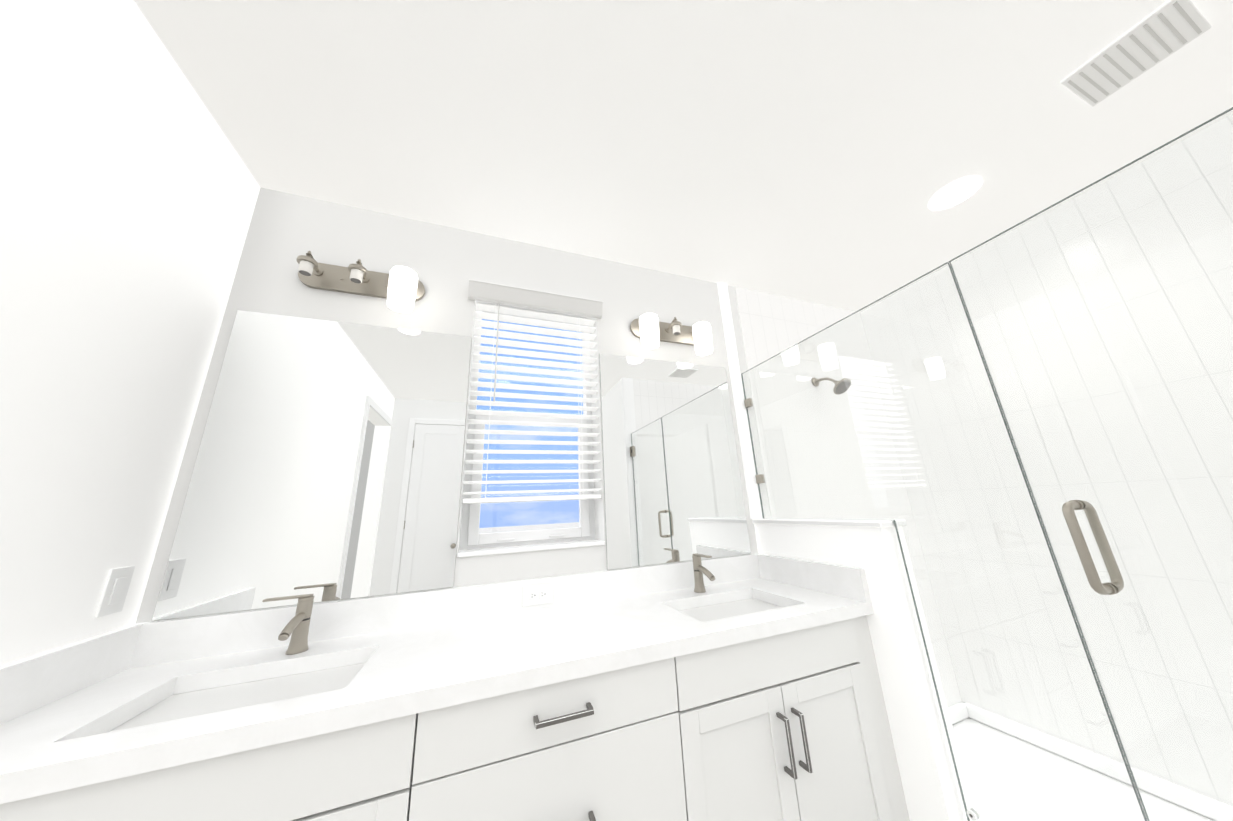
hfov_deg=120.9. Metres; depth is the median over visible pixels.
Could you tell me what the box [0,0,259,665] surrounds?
wall
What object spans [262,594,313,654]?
faucet
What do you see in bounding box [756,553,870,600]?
backsplash
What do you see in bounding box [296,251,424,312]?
sconce
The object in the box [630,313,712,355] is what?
sconce
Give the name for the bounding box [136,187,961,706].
wall
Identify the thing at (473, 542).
window
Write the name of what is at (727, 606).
sink
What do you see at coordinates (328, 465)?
mirror
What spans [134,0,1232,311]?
ceiling
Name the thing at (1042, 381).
wall
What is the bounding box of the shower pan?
[948,702,1232,820]
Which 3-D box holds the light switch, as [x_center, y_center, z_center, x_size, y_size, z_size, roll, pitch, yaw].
[-1.397,0.503,0.978,0.008,0.120,0.072,3,-17,-20]
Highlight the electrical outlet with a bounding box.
[522,583,553,606]
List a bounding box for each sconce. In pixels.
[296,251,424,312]
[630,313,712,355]
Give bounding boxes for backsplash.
[0,623,143,720]
[132,554,759,664]
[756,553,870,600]
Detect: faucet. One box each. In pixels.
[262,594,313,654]
[692,553,714,592]
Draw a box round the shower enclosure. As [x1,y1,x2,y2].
[741,107,1232,820]
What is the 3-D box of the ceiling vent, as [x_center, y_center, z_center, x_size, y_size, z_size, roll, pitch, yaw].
[1.719,-1.182,1.166,0.240,0.013,0.240,3,-17,-20]
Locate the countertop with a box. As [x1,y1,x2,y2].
[0,577,871,792]
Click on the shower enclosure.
(1115, 585)
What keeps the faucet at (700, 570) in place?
on the countertop
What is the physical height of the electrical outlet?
0.074 m
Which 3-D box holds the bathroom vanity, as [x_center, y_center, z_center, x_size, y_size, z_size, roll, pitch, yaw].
[-0.214,1.173,1.020,2.324,0.852,0.592,3,-17,-20]
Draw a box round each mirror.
[152,310,470,619]
[599,354,750,569]
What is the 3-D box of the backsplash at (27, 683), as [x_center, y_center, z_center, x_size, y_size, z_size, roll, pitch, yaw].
[-1.316,0.610,0.766,0.026,0.113,0.545,3,-17,-20]
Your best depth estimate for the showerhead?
2.16 m
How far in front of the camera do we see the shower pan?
1.51 m
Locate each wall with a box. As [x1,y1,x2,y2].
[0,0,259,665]
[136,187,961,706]
[752,518,972,820]
[860,113,1232,805]
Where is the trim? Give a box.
[717,282,761,518]
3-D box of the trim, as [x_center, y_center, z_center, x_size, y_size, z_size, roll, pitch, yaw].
[1.080,0.106,1.176,0.140,2.428,1.774,3,-17,-20]
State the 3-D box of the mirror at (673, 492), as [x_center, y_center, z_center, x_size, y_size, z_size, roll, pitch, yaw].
[0.305,0.224,1.826,0.789,1.040,0.006,3,-17,-20]
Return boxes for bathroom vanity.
[0,609,909,820]
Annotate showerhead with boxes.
[811,377,850,394]
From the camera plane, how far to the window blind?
1.70 m
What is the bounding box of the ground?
[479,522,578,533]
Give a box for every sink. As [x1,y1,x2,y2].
[96,657,367,732]
[672,593,783,620]
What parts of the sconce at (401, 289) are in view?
lamp shade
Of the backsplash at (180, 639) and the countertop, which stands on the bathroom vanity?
the countertop
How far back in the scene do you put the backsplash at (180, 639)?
1.25 m
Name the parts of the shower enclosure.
door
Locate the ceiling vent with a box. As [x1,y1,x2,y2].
[1061,0,1211,106]
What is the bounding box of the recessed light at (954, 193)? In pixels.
[928,176,982,210]
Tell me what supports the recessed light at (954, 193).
in the ceiling
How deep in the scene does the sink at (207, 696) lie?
0.92 m
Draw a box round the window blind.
[462,279,602,503]
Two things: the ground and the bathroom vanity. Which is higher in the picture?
the ground
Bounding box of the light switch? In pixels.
[95,566,134,617]
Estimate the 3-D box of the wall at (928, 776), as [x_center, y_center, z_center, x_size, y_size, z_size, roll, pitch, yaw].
[0.939,1.067,1.446,0.144,1.180,0.677,3,-17,-20]
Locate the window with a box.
[457,310,604,556]

